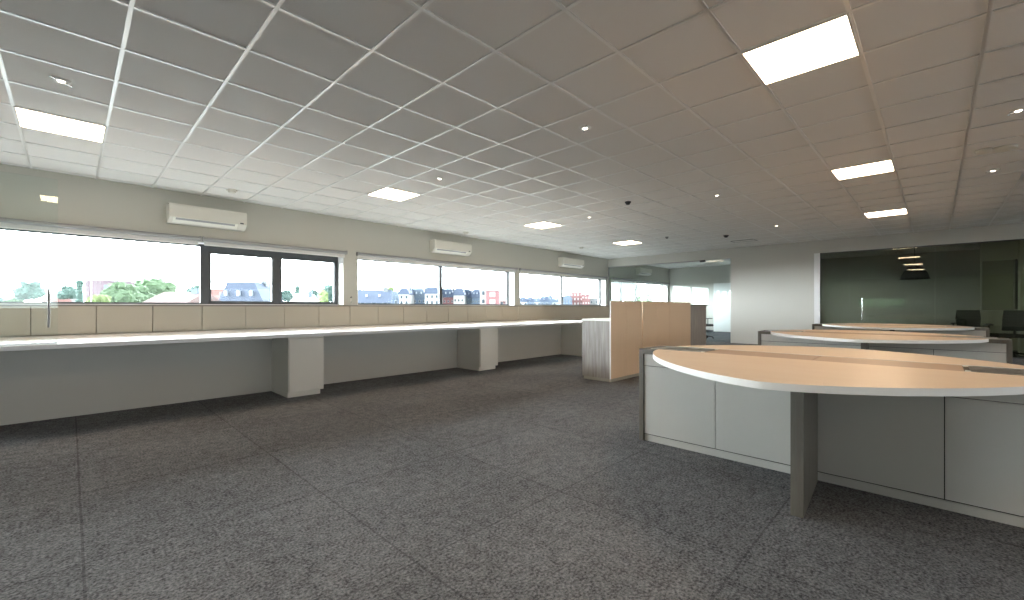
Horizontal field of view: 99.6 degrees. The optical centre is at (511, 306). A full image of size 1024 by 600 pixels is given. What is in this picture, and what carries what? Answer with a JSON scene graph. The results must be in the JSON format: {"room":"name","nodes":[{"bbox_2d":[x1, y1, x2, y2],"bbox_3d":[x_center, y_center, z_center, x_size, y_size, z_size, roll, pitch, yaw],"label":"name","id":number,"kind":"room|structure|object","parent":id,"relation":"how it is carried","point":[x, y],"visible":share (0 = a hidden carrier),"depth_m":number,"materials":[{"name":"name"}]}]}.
{"room":"open-plan office","nodes":[
{"label":"open-plan office","id":0,"kind":"room"},
{"bbox_2d":[0,164,668,306],"bbox_3d":[-2.127,-0.332,10.152,0.341,2.864,28.150,0,0,43],"label":"wall","id":1,"kind":"structure","parent":0,"point":[25,193],"depth_m":7.49,"materials":[{"name":"grey paint"}]},
{"bbox_2d":[0,217,200,244],"bbox_3d":[-6.289,-1.038,5.312,0.080,0.135,4.090,0,0,43],"label":"roller blind","id":2,"kind":"object","parent":1,"relation":"attached to","point":[10,223],"visible":1,"depth_m":5.92,"materials":[{"name":"beige fabric"}]},
{"bbox_2d":[0,228,337,304],"bbox_3d":[-5.688,-0.525,6.396,0.083,0.976,6.376,0,0,43],"label":"window","id":3,"kind":"structure","parent":1,"relation":"in","point":[205,252],"depth_m":7.35,"materials":[{"name":"grey"}]},
{"bbox_2d":[38,242,343,304],"bbox_3d":[-5.586,-0.525,6.302,0.219,1.000,6.400,0,0,43],"label":"trim","id":4,"kind":"structure","parent":1,"relation":"attached to","point":[340,259],"depth_m":8.58,"materials":[{"name":"white paint"}]},
{"bbox_2d":[167,202,246,231],"bbox_3d":[-4.795,-1.404,6.838,0.212,0.288,1.020,0,0,43],"label":"air conditioner","id":5,"kind":"object","parent":1,"relation":"attached to","point":[181,214],"visible":1,"depth_m":6.74,"materials":[{"name":"white plastic"}]},
{"bbox_2d":[202,236,347,257],"bbox_3d":[-4.087,-1.038,7.708,0.079,0.135,2.380,0,0,43],"label":"roller blind","id":6,"kind":"object","parent":1,"relation":"attached to","point":[216,242],"visible":1,"depth_m":7.56,"materials":[{"name":"beige fabric"}]},
{"bbox_2d":[358,259,508,304],"bbox_3d":[-1.722,-0.525,10.716,0.074,0.976,4.726,0,0,43],"label":"window","id":7,"kind":"structure","parent":1,"relation":"in","point":[439,267],"depth_m":10.65,"materials":[{"name":"grey"}]},
{"bbox_2d":[357,256,513,305],"bbox_3d":[-1.617,-0.525,10.620,0.218,1.000,4.750,0,0,43],"label":"trim","id":8,"kind":"structure","parent":1,"relation":"attached to","point":[511,274],"depth_m":12.33,"materials":[{"name":"white paint"}]},
{"bbox_2d":[356,252,517,271],"bbox_3d":[-1.495,-1.038,10.528,0.080,0.135,4.840,0,0,43],"label":"roller blind","id":9,"kind":"object","parent":1,"relation":"attached to","point":[368,256],"visible":1,"depth_m":10.06,"materials":[{"name":"beige fabric"}]},
{"bbox_2d":[429,239,471,255],"bbox_3d":[-1.466,-1.414,10.461,0.212,0.288,1.140,0,0,43],"label":"air conditioner","id":10,"kind":"object","parent":1,"relation":"attached to","point":[435,246],"visible":1,"depth_m":10.33,"materials":[{"name":"white plastic"}]},
{"bbox_2d":[467,306,485,321],"bbox_3d":[-0.974,0.540,9.541,0.620,1.119,0.515,0,0,44],"label":"panel","id":11,"kind":"object","parent":1,"relation":"attached to","point":[475,313],"visible":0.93,"depth_m":9.32,"materials":[{"name":"beige fabric"}]},
{"bbox_2d":[486,306,502,320],"bbox_3d":[-0.613,0.540,9.909,0.620,1.119,0.515,0,0,44],"label":"panel","id":12,"kind":"object","parent":1,"relation":"attached to","point":[493,313],"visible":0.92,"depth_m":9.69,"materials":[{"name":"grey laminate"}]},
{"bbox_2d":[502,306,517,320],"bbox_3d":[-0.253,0.540,10.277,0.620,1.119,0.515,0,0,44],"label":"panel","id":13,"kind":"object","parent":1,"relation":"attached to","point":[510,313],"visible":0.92,"depth_m":10.06,"materials":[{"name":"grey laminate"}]},
{"bbox_2d":[520,273,599,304],"bbox_3d":[1.662,-0.525,14.397,0.074,0.976,4.766,0,0,43],"label":"window","id":14,"kind":"structure","parent":1,"relation":"in","point":[561,277],"depth_m":14.34,"materials":[{"name":"grey"}]},
{"bbox_2d":[520,280,605,305],"bbox_3d":[1.767,-0.525,14.301,0.219,1.000,4.790,0,0,43],"label":"trim","id":15,"kind":"structure","parent":1,"relation":"attached to","point":[602,282],"depth_m":16.01,"materials":[{"name":"white paint"}]},
{"bbox_2d":[519,268,606,279],"bbox_3d":[1.855,-1.038,14.173,0.080,0.135,4.820,0,0,43],"label":"roller blind","id":16,"kind":"object","parent":1,"relation":"attached to","point":[529,271],"visible":1,"depth_m":13.83,"materials":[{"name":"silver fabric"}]},
{"bbox_2d":[558,257,583,268],"bbox_3d":[1.952,-1.424,14.179,0.212,0.288,1.200,0,0,43],"label":"air conditioner","id":17,"kind":"object","parent":1,"relation":"attached to","point":[562,261],"visible":1,"depth_m":14.00,"materials":[{"name":"white plastic"}]},
{"bbox_2d":[612,281,662,301],"bbox_3d":[5.309,-0.525,18.359,0.082,0.976,5.076,0,0,43],"label":"window","id":18,"kind":"structure","parent":1,"relation":"in","point":[620,284],"depth_m":17.78,"materials":[{"name":"grey metal"}]},
{"bbox_2d":[635,268,651,275],"bbox_3d":[5.504,-1.444,18.044,0.212,0.288,1.100,0,0,43],"label":"air conditioner","id":19,"kind":"object","parent":1,"relation":"attached to","point":[638,271],"visible":1,"depth_m":17.82,"materials":[{"name":"white plastic"}]},
{"bbox_2d":[0,0,1023,268],"bbox_3d":[3.754,-1.833,4.407,17.800,0.154,27.550,0,0,44],"label":"ceiling","id":20,"kind":"structure","parent":0,"point":[313,106],"depth_m":3.93,"materials":[{"name":"tile"}]},
{"bbox_2d":[13,106,106,142],"bbox_3d":[-4.371,-1.757,4.210,0.600,0.014,0.600,0,0,44],"label":"recessed light","id":21,"kind":"object","parent":20,"relation":"in","point":[26,118],"visible":1,"depth_m":4.19,"materials":[{"name":"white plastic"}]},
{"bbox_2d":[49,75,72,86],"bbox_3d":[-3.513,-1.754,3.371,0.112,0.020,0.145,0,0,-37],"label":"recessed light","id":22,"kind":"object","parent":20,"relation":"in","point":[59,80],"visible":1,"depth_m":3.36,"materials":[{"name":"white"}]},
{"bbox_2d":[367,187,419,200],"bbox_3d":[-1.853,-1.757,6.783,0.600,0.014,0.600,0,0,44],"label":"recessed light","id":23,"kind":"object","parent":20,"relation":"in","point":[387,193],"visible":1,"depth_m":6.77,"materials":[{"name":"white plastic"}]},
{"bbox_2d":[523,221,561,228],"bbox_3d":[0.666,-1.757,9.356,0.600,0.014,0.600,0,0,44],"label":"recessed light","id":24,"kind":"object","parent":20,"relation":"in","point":[541,225],"visible":1,"depth_m":9.36,"materials":[{"name":"white plastic"}]},
{"bbox_2d":[740,13,860,85],"bbox_3d":[2.007,-1.757,3.006,0.600,0.014,0.600,0,0,44],"label":"recessed light","id":25,"kind":"object","parent":20,"relation":"in","point":[834,40],"visible":1,"depth_m":2.97,"materials":[{"name":"white plastic"}]},
{"bbox_2d":[830,159,894,179],"bbox_3d":[4.525,-1.757,5.578,0.600,0.014,0.600,0,0,44],"label":"recessed light","id":26,"kind":"object","parent":20,"relation":"in","point":[884,166],"visible":1,"depth_m":5.58,"materials":[{"name":"white plastic"}]},
{"bbox_2d":[863,208,907,217],"bbox_3d":[7.043,-1.757,8.151,0.600,0.014,0.600,0,0,44],"label":"recessed light","id":27,"kind":"object","parent":20,"relation":"in","point":[896,211],"visible":1,"depth_m":8.15,"materials":[{"name":"white plastic"}]},
{"bbox_2d":[900,248,929,279],"bbox_3d":[10.906,-1.250,11.714,0.610,1.020,0.610,0,0,44],"label":"pendant lamp","id":28,"kind":"object","parent":20,"relation":"hanging from","point":[914,272],"visible":0.9,"depth_m":11.57,"materials":[{"name":"black plastic"}]},
{"bbox_2d":[975,144,1018,154],"bbox_3d":[5.410,-1.744,4.838,0.335,0.039,0.218,0,0,37],"label":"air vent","id":29,"kind":"object","parent":20,"relation":"attached to","point":[1003,148],"visible":1,"depth_m":4.80,"materials":[{"name":"white plastic"}]},
{"bbox_2d":[0,332,1023,599],"bbox_3d":[3.843,1.200,4.319,17.550,0.200,27.550,0,0,44],"label":"floor","id":30,"kind":"structure","parent":0,"point":[529,478],"depth_m":2.29,"materials":[{"name":"carpet"}]},
{"bbox_2d":[0,306,30,337],"bbox_3d":[-5.657,0.540,4.757,0.620,1.119,0.515,0,0,44],"label":"panel","id":31,"kind":"object","parent":30,"relation":"on","point":[15,321],"visible":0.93,"depth_m":4.64,"materials":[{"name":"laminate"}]},
{"bbox_2d":[31,306,95,336],"bbox_3d":[-5.297,0.540,5.125,0.620,1.119,0.515,0,0,44],"label":"panel","id":32,"kind":"object","parent":30,"relation":"on","point":[64,320],"visible":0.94,"depth_m":4.91,"materials":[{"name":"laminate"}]},
{"bbox_2d":[0,304,485,305],"bbox_3d":[-1.210,-0.012,10.037,1.659,0.020,15.852,0,0,44],"label":"trim","id":33,"kind":"structure","parent":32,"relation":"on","point":[0,304],"depth_m":6.02,"materials":[{"name":"grey"}]},
{"bbox_2d":[96,306,151,333],"bbox_3d":[-4.936,0.540,5.493,0.620,1.119,0.515,0,0,44],"label":"panel","id":34,"kind":"object","parent":30,"relation":"on","point":[109,319],"visible":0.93,"depth_m":5.26,"materials":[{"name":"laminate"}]},
{"bbox_2d":[152,306,201,332],"bbox_3d":[-4.576,0.540,5.861,0.620,1.119,0.515,0,0,44],"label":"panel","id":35,"kind":"object","parent":30,"relation":"on","point":[164,318],"visible":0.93,"depth_m":5.63,"materials":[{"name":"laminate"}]},
{"bbox_2d":[202,306,244,330],"bbox_3d":[-4.216,0.540,6.229,0.620,1.119,0.515,0,0,44],"label":"panel","id":36,"kind":"object","parent":30,"relation":"on","point":[213,317],"visible":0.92,"depth_m":6.00,"materials":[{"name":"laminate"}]},
{"bbox_2d":[245,306,283,328],"bbox_3d":[-3.856,0.540,6.597,0.620,1.119,0.515,0,0,44],"label":"panel","id":37,"kind":"object","parent":30,"relation":"on","point":[256,317],"visible":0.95,"depth_m":6.37,"materials":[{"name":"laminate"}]},
{"bbox_2d":[0,320,581,425],"bbox_3d":[-2.003,0.714,6.893,1.606,0.772,9.650,0,0,44],"label":"desk","id":38,"kind":"object","parent":30,"relation":"on","point":[77,375],"depth_m":4.99,"materials":[{"name":"white"}]},
{"bbox_2d":[0,288,56,345],"bbox_3d":[-4.378,-0.392,3.358,0.063,1.440,1.175,0,0,44],"label":"glass screen","id":39,"kind":"object","parent":38,"relation":"on","point":[48,289],"visible":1,"depth_m":3.71,"materials":[{"name":"silver metal"}]},
{"bbox_2d":[0,325,560,364],"bbox_3d":[-1.954,0.454,6.810,0.020,0.172,9.600,0,0,44],"label":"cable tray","id":40,"kind":"object","parent":38,"relation":"on","point":[127,352],"depth_m":5.04,"materials":[{"name":"metal"}]},
{"bbox_2d":[0,320,581,350],"bbox_3d":[-2.003,0.347,6.893,1.606,0.039,9.650,0,0,44],"label":"countertop","id":41,"kind":"structure","parent":38,"relation":"on","point":[95,340],"depth_m":5.07,"materials":[{"name":"white laminate"}]},
{"bbox_2d":[271,336,323,397],"bbox_3d":[-2.752,0.736,5.548,0.635,0.728,0.420,0,0,44],"label":"base cabinet","id":42,"kind":"object","parent":30,"relation":"on","point":[297,363],"visible":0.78,"depth_m":5.33,"materials":[{"name":"white laminate"}]},
{"bbox_2d":[284,306,318,327],"bbox_3d":[-3.495,0.540,6.965,0.620,1.119,0.515,0,0,44],"label":"panel","id":43,"kind":"object","parent":30,"relation":"on","point":[294,316],"visible":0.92,"depth_m":6.74,"materials":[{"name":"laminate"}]},
{"bbox_2d":[318,306,349,326],"bbox_3d":[-3.135,0.540,7.333,0.620,1.119,0.515,0,0,44],"label":"panel","id":44,"kind":"object","parent":30,"relation":"on","point":[329,316],"visible":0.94,"depth_m":7.11,"materials":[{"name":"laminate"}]},
{"bbox_2d":[349,306,377,325],"bbox_3d":[-2.775,0.540,7.701,0.620,1.119,0.515,0,0,44],"label":"divider panel","id":45,"kind":"object","parent":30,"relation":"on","point":[359,315],"visible":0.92,"depth_m":7.47,"materials":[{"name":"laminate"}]},
{"bbox_2d":[377,306,402,324],"bbox_3d":[-2.415,0.540,8.069,0.620,1.119,0.515,0,0,44],"label":"divider panel","id":46,"kind":"object","parent":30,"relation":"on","point":[387,315],"visible":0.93,"depth_m":7.84,"materials":[{"name":"beige fabric"}]},
{"bbox_2d":[403,306,426,323],"bbox_3d":[-2.054,0.540,8.437,0.620,1.119,0.515,0,0,44],"label":"divider panel","id":47,"kind":"object","parent":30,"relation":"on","point":[411,314],"visible":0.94,"depth_m":8.21,"materials":[{"name":"beige fabric"}]},
{"bbox_2d":[426,306,447,322],"bbox_3d":[-1.694,0.540,8.805,0.620,1.119,0.515,0,0,44],"label":"panel","id":48,"kind":"object","parent":30,"relation":"on","point":[435,314],"visible":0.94,"depth_m":8.58,"materials":[{"name":"beige fabric"}]},
{"bbox_2d":[448,306,467,322],"bbox_3d":[-1.334,0.540,9.173,0.620,1.119,0.515,0,0,44],"label":"panel","id":49,"kind":"object","parent":30,"relation":"on","point":[455,313],"visible":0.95,"depth_m":8.94,"materials":[{"name":"beige fabric"}]},
{"bbox_2d":[457,328,497,370],"bbox_3d":[-0.618,0.736,7.728,0.635,0.728,0.420,0,0,44],"label":"base cabinet","id":50,"kind":"object","parent":30,"relation":"on","point":[477,349],"visible":0.84,"depth_m":7.54,"materials":[{"name":"white laminate"}]},
{"bbox_2d":[518,307,609,320],"bbox_3d":[2.232,0.550,12.802,0.600,1.100,6.560,0,0,44],"label":"panel","id":51,"kind":"object","parent":30,"relation":"on","point":[524,313],"visible":0.14,"depth_m":11.46,"materials":[{"name":"beige fabric"}]},
{"bbox_2d":[561,324,581,355],"bbox_3d":[1.494,0.736,9.886,0.635,0.728,0.420,0,0,44],"label":"base cabinet","id":52,"kind":"object","parent":30,"relation":"on","point":[571,334],"visible":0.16,"depth_m":9.74,"materials":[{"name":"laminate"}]},
{"bbox_2d":[582,318,609,381],"bbox_3d":[2.244,0.644,7.480,0.490,0.912,2.850,0,0,44],"label":"base cabinet","id":53,"kind":"object","parent":30,"relation":"on","point":[595,331],"visible":0.34,"depth_m":6.45,"materials":[{"name":"grey wood"}]},
{"bbox_2d":[610,301,641,381],"bbox_3d":[1.746,0.509,6.603,0.022,1.182,0.918,0,0,44],"label":"screen","id":54,"kind":"object","parent":30,"relation":"on","point":[625,316],"visible":0.87,"depth_m":6.56,"materials":[{"name":"laminate"}]},
{"bbox_2d":[642,301,690,347],"bbox_3d":[2.760,0.509,7.639,0.022,1.182,1.898,0,0,44],"label":"screen","id":55,"kind":"object","parent":30,"relation":"on","point":[663,323],"visible":0.55,"depth_m":7.56,"materials":[{"name":"laminate"}]},
{"bbox_2d":[691,305,707,345],"bbox_3d":[3.547,0.531,8.814,0.538,1.138,0.860,0,0,44],"label":"base cabinet","id":56,"kind":"object","parent":30,"relation":"on","point":[698,312],"visible":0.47,"depth_m":8.64,"materials":[{"name":"grey wood"}]},
{"bbox_2d":[639,345,1023,527],"bbox_3d":[1.970,0.720,2.840,2.034,0.760,2.056,0,0,-2],"label":"desk","id":57,"kind":"object","parent":30,"relation":"on","point":[942,432],"visible":1,"depth_m":2.47,"materials":[{"name":"grey wood"}]},
{"bbox_2d":[651,346,714,351],"bbox_3d":[1.387,0.345,3.512,0.400,0.006,0.300,0,0,44],"label":"cable tray","id":58,"kind":"object","parent":57,"relation":"on","point":[691,349],"depth_m":3.50,"materials":[{"name":"silver metal"}]},
{"bbox_2d":[653,349,1023,395],"bbox_3d":[1.520,0.359,2.361,2.040,0.034,1.100,0,0,44],"label":"countertop","id":59,"kind":"structure","parent":57,"relation":"on","point":[768,373],"depth_m":2.11,"materials":[{"name":"brown wood"}]},
{"bbox_2d":[678,345,1023,368],"bbox_3d":[2.436,0.359,3.297,2.040,0.034,0.800,0,0,44],"label":"countertop","id":60,"kind":"structure","parent":57,"relation":"on","point":[802,350],"depth_m":3.08,"materials":[{"name":"brown wood"}]},
{"bbox_2d":[968,366,1023,375],"bbox_3d":[2.674,0.345,2.253,0.400,0.006,0.300,0,0,44],"label":"cable tray","id":61,"kind":"object","parent":57,"relation":"on","point":[1009,371],"depth_m":2.34,"materials":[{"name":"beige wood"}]},
{"bbox_2d":[758,330,1012,363],"bbox_3d":[4.404,0.720,5.398,2.034,0.760,2.056,0,0,-2],"label":"desk","id":62,"kind":"object","parent":30,"relation":"on","point":[993,349],"visible":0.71,"depth_m":4.93,"materials":[{"name":"brown wood"}]},
{"bbox_2d":[771,331,988,343],"bbox_3d":[3.953,0.359,4.918,2.040,0.034,1.100,0,0,44],"label":"countertop","id":63,"kind":"structure","parent":62,"relation":"on","point":[858,338],"depth_m":4.62,"materials":[{"name":"brown wood"}]},
{"bbox_2d":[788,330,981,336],"bbox_3d":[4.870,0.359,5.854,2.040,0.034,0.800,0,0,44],"label":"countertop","id":64,"kind":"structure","parent":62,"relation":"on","point":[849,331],"depth_m":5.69,"materials":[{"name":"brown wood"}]},
{"bbox_2d":[946,336,997,338],"bbox_3d":[5.107,0.345,4.810,0.400,0.006,0.300,0,0,44],"label":"cable tray","id":65,"kind":"object","parent":62,"relation":"on","point":[946,336],"depth_m":4.83,"materials":[{"name":"silver metal"}]},
{"bbox_2d":[812,323,989,336],"bbox_3d":[6.867,0.720,7.843,2.034,0.760,2.056,0,0,-2],"label":"desk","id":66,"kind":"object","parent":30,"relation":"on","point":[940,329],"visible":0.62,"depth_m":7.40,"materials":[{"name":"brown wood"}]},
{"bbox_2d":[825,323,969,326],"bbox_3d":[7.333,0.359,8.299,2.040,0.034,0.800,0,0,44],"label":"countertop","id":67,"kind":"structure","parent":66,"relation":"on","point":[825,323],"depth_m":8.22,"materials":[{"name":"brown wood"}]},
{"bbox_2d":[822,324,974,329],"bbox_3d":[6.416,0.359,7.363,2.040,0.034,1.100,0,0,44],"label":"countertop","id":68,"kind":"structure","parent":66,"relation":"on","point":[880,327],"depth_m":7.05,"materials":[{"name":"brown wood"}]},
{"bbox_2d":[950,310,991,326],"bbox_3d":[10.877,0.590,10.263,0.637,1.019,0.650,0,0,-36],"label":"office chair","id":69,"kind":"object","parent":30,"relation":"on","point":[972,318],"visible":0.44,"depth_m":10.08,"materials":[{"name":"black plastic"}]},
{"bbox_2d":[983,310,1023,356],"bbox_3d":[10.892,0.590,9.509,0.650,1.019,0.637,0,0,26],"label":"office chair","id":70,"kind":"object","parent":30,"relation":"on","point":[1012,320],"visible":0.73,"depth_m":9.29,"materials":[{"name":"black plastic"}]},
{"bbox_2d":[608,222,1023,343],"bbox_3d":[9.656,-0.332,10.223,17.500,2.864,0.120,0,0,44],"label":"wall","id":71,"kind":"structure","parent":0,"point":[772,286],"depth_m":12.15,"materials":[{"name":"grey paint"}]},
{"bbox_2d":[608,260,699,306],"bbox_3d":[4.805,-0.187,14.950,3.382,2.574,0.050,0,0,44],"label":"window","id":72,"kind":"structure","parent":71,"relation":"in","point":[697,260],"depth_m":15.29,"materials":[{"name":"white metal"}]},
{"bbox_2d":[611,277,669,285],"bbox_3d":[5.523,-1.038,18.163,0.080,0.135,5.300,0,0,43],"label":"roller blind","id":73,"kind":"object","parent":72,"relation":"attached to","point":[612,278],"visible":1,"depth_m":17.80,"materials":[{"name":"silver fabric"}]},
{"bbox_2d":[814,253,820,323],"bbox_3d":[8.221,-0.163,11.639,0.130,2.525,0.144,0,0,44],"label":"trim","id":74,"kind":"structure","parent":71,"relation":"attached to","point":[817,263],"depth_m":11.60,"materials":[{"name":"white paint"}]},
{"bbox_2d":[820,239,1023,358],"bbox_3d":[12.075,-0.165,7.834,10.702,2.529,0.050,0,0,44],"label":"window","id":75,"kind":"structure","parent":71,"relation":"in","point":[1012,239],"depth_m":10.00,"materials":[{"name":"grey metal"}]},
{"bbox_2d":[669,249,979,329],"bbox_3d":[13.495,-0.332,14.287,17.700,2.864,0.200,0,0,44],"label":"wall","id":76,"kind":"structure","parent":0,"point":[953,284],"depth_m":14.83,"materials":[{"name":"glass"}]},
{"bbox_2d":[714,283,730,331],"bbox_3d":[9.019,0.040,18.483,0.769,2.080,0.055,0,0,44],"label":"door","id":77,"kind":"structure","parent":76,"relation":"in","point":[722,291],"depth_m":18.48,"materials":[{"name":"white paint"}]},
{"bbox_2d":[980,240,1017,350],"bbox_3d":[14.106,-0.332,7.777,7.720,2.864,0.150,0,0,44],"label":"wall","id":78,"kind":"structure","parent":0,"point":[1003,250],"depth_m":10.26,"materials":[{"name":"grey paint"}]},
{"bbox_2d":[982,259,1017,309],"bbox_3d":[11.467,-0.505,10.175,0.555,1.170,0.110,0,0,44],"label":"board","id":79,"kind":"object","parent":78,"relation":"attached to","point":[999,278],"visible":1,"depth_m":10.14,"materials":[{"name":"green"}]},
{"bbox_2d":[1018,240,1023,355],"bbox_3d":[11.852,-0.332,9.564,0.840,2.864,0.450,0,0,44],"label":"pillar","id":80,"kind":"structure","parent":0,"point":[1020,242],"depth_m":9.69,"materials":[{"name":"grey paint"}]},
{"label":"outside","id":81,"kind":"structure","parent":0,"visible":0},
{"bbox_3d":[-59.570,6.350,247.218,409.000,0.500,570.000,0,0,44],"label":"ground","id":82,"kind":"structure","parent":81,"visible":0},
{"bbox_2d":[12,281,46,299],"bbox_3d":[-64.626,1.328,57.970,3.147,9.544,3.120,0,0,44],"label":"tree","id":83,"kind":"object","parent":82,"relation":"on","point":[33,290],"visible":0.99,"depth_m":57.31,"materials":[{"name":"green plant"}]},
{"bbox_2d":[42,290,72,301],"bbox_3d":[-97.157,1.315,92.500,2.381,9.571,5.600,0,0,0],"label":"house","id":84,"kind":"structure","parent":82,"relation":"on","point":[53,298],"depth_m":91.74,"materials":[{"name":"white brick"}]},
{"bbox_2d":[56,285,75,299],"bbox_3d":[-76.854,1.207,75.007,2.998,9.785,3.109,0,0,44],"label":"tree","id":85,"kind":"object","parent":82,"relation":"on","point":[66,292],"visible":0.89,"depth_m":74.30,"materials":[{"name":"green plant"}]},
{"bbox_2d":[75,280,83,301],"bbox_3d":[-69.959,0.913,70.012,2.014,10.373,2.191,0,0,44],"label":"tree","id":86,"kind":"object","parent":82,"relation":"on","point":[79,285],"visible":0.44,"depth_m":69.74,"materials":[{"name":"blue plant"}]},
{"bbox_2d":[84,294,111,301],"bbox_3d":[-43.038,2.409,45.014,3.232,7.383,3.311,0,0,21],"label":"tree","id":87,"kind":"object","parent":82,"relation":"on","point":[95,298],"visible":0.15,"depth_m":44.44,"materials":[{"name":"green plant"}]},
{"bbox_2d":[85,280,134,300],"bbox_3d":[-154.785,-2.026,168.950,6.488,16.251,18.100,0,0,0],"label":"tower block","id":88,"kind":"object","parent":82,"relation":"on","point":[97,285],"visible":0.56,"depth_m":160.00,"materials":[{"name":"purple brick"}]},
{"bbox_2d":[99,281,142,301],"bbox_3d":[-54.119,1.329,59.942,4.495,9.542,4.669,0,0,44],"label":"tree","id":89,"kind":"object","parent":82,"relation":"on","point":[119,291],"visible":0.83,"depth_m":58.90,"materials":[{"name":"green plant"}]},
{"bbox_2d":[136,286,155,301],"bbox_3d":[-57.068,1.458,66.107,5.076,9.284,4.665,0,0,44],"label":"tree","id":90,"kind":"object","parent":82,"relation":"on","point":[142,289],"visible":0.16,"depth_m":65.41,"materials":[{"name":"green plant"}]},
{"bbox_2d":[134,278,177,295],"bbox_3d":[-59.240,0.636,72.132,8.606,10.929,7.920,0,0,44],"label":"tree","id":91,"kind":"object","parent":82,"relation":"on","point":[155,286],"visible":0.12,"depth_m":70.77,"materials":[{"name":"green plant"}]},
{"bbox_2d":[144,289,219,302],"bbox_3d":[-38.890,2.015,51.500,5.071,8.170,7.600,0,0,0],"label":"house","id":92,"kind":"structure","parent":82,"relation":"on","point":[193,296],"depth_m":50.00,"materials":[{"name":"grey"}]},
{"bbox_2d":[219,280,282,300],"bbox_3d":[-36.267,1.233,60.230,6.433,9.735,5.540,0,0,0],"label":"house","id":93,"kind":"structure","parent":82,"relation":"on","point":[233,291],"depth_m":57.81,"materials":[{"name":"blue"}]},
{"bbox_2d":[282,290,293,301],"bbox_3d":[-34.613,1.780,65.994,2.472,8.639,2.432,0,0,44],"label":"tree","id":94,"kind":"object","parent":82,"relation":"on","point":[287,296],"visible":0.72,"depth_m":65.38,"materials":[{"name":"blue plant"}]},
{"bbox_2d":[289,291,318,301],"bbox_3d":[-29.750,1.974,62.350,2.958,8.253,5.300,0,0,0],"label":"house","id":95,"kind":"structure","parent":82,"relation":"on","point":[310,297],"depth_m":61.15,"materials":[{"name":"grey"}]},
{"bbox_2d":[318,290,328,301],"bbox_3d":[-19.546,2.169,45.019,1.706,7.863,1.846,0,0,44],"label":"tree","id":96,"kind":"object","parent":82,"relation":"on","point":[323,295],"visible":0.18,"depth_m":44.66,"materials":[{"name":"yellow plant"}]},
{"bbox_2d":[317,284,332,301],"bbox_3d":[-30.169,1.150,72.076,4.154,9.900,4.245,0,0,44],"label":"tree","id":97,"kind":"object","parent":82,"relation":"on","point":[328,288],"visible":0.32,"depth_m":70.81,"materials":[{"name":"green plant"}]},
{"bbox_2d":[358,287,391,303],"bbox_3d":[-19.759,1.661,62.422,4.738,8.877,5.600,0,0,-14],"label":"house","id":98,"kind":"structure","parent":82,"relation":"on","point":[384,296],"depth_m":60.91,"materials":[{"name":"stone"}]},
{"bbox_2d":[398,286,414,303],"bbox_3d":[-17.975,1.335,74.400,2.064,9.529,5.200,0,0,0],"label":"house","id":99,"kind":"structure","parent":82,"relation":"on","point":[406,295],"depth_m":71.99,"materials":[{"name":"grey paint"}]},
{"bbox_2d":[412,287,426,303],"bbox_3d":[-16.646,1.294,78.230,3.474,9.612,5.540,0,0,0],"label":"house","id":100,"kind":"structure","parent":82,"relation":"on","point":[419,297],"depth_m":75.80,"materials":[{"name":"blue"}]},
{"bbox_2d":[424,287,442,303],"bbox_3d":[-12.945,1.297,72.400,2.665,9.605,5.200,0,0,0],"label":"house","id":101,"kind":"structure","parent":82,"relation":"on","point":[431,293],"depth_m":69.92,"materials":[{"name":"grey paint"}]},
{"bbox_2d":[442,287,454,303],"bbox_3d":[-11.204,1.335,76.230,2.966,9.529,5.540,0,0,0],"label":"house","id":102,"kind":"structure","parent":82,"relation":"on","point":[447,292],"depth_m":73.81,"materials":[{"name":"red brick"}]},
{"bbox_2d":[453,286,466,303],"bbox_3d":[-8.986,1.314,75.400,2.172,9.572,5.200,0,0,0],"label":"house","id":103,"kind":"structure","parent":82,"relation":"on","point":[459,294],"depth_m":73.00,"materials":[{"name":"grey paint"}]},
{"bbox_2d":[471,287,479,303],"bbox_3d":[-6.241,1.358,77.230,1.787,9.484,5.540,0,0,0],"label":"house","id":104,"kind":"structure","parent":82,"relation":"on","point":[475,296],"depth_m":74.81,"materials":[{"name":"blue"}]},
{"bbox_2d":[479,287,488,303],"bbox_3d":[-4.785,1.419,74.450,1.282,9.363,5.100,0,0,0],"label":"house","id":105,"kind":"structure","parent":82,"relation":"on","point":[482,290],"depth_m":71.99,"materials":[{"name":"grey paint"}]},
{"bbox_2d":[485,289,499,303],"bbox_3d":[-3.155,1.621,72.450,2.304,8.958,5.100,0,0,0],"label":"apartment block","id":106,"kind":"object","parent":82,"relation":"on","point":[492,296],"visible":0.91,"depth_m":70.00,"materials":[{"name":"red brick"}]},
{"bbox_2d":[558,295,572,304],"bbox_3d":[15.257,1.349,125.900,3.174,9.501,12.200,0,0,0],"label":"house","id":107,"kind":"structure","parent":82,"relation":"on","point":[567,300],"depth_m":119.95,"materials":[{"name":"blue"}]},
{"bbox_2d":[568,292,582,304],"bbox_3d":[18.637,0.852,127.450,3.956,10.495,5.100,0,0,0],"label":"apartment block","id":108,"kind":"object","parent":82,"relation":"on","point":[576,296],"visible":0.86,"depth_m":125.00,"materials":[{"name":"pink brick"}]},
{"bbox_2d":[581,294,589,304],"bbox_3d":[21.211,1.227,126.450,2.493,9.746,5.100,0,0,0],"label":"apartment block","id":109,"kind":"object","parent":82,"relation":"on","point":[585,299],"visible":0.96,"depth_m":124.00,"materials":[{"name":"pink brick"}]},
{"bbox_2d":[638,292,651,301],"bbox_3d":[21.379,1.849,70.050,2.613,8.502,2.597,0,0,44],"label":"tree","id":110,"kind":"object","parent":82,"relation":"on","point":[643,296],"visible":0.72,"depth_m":69.32,"materials":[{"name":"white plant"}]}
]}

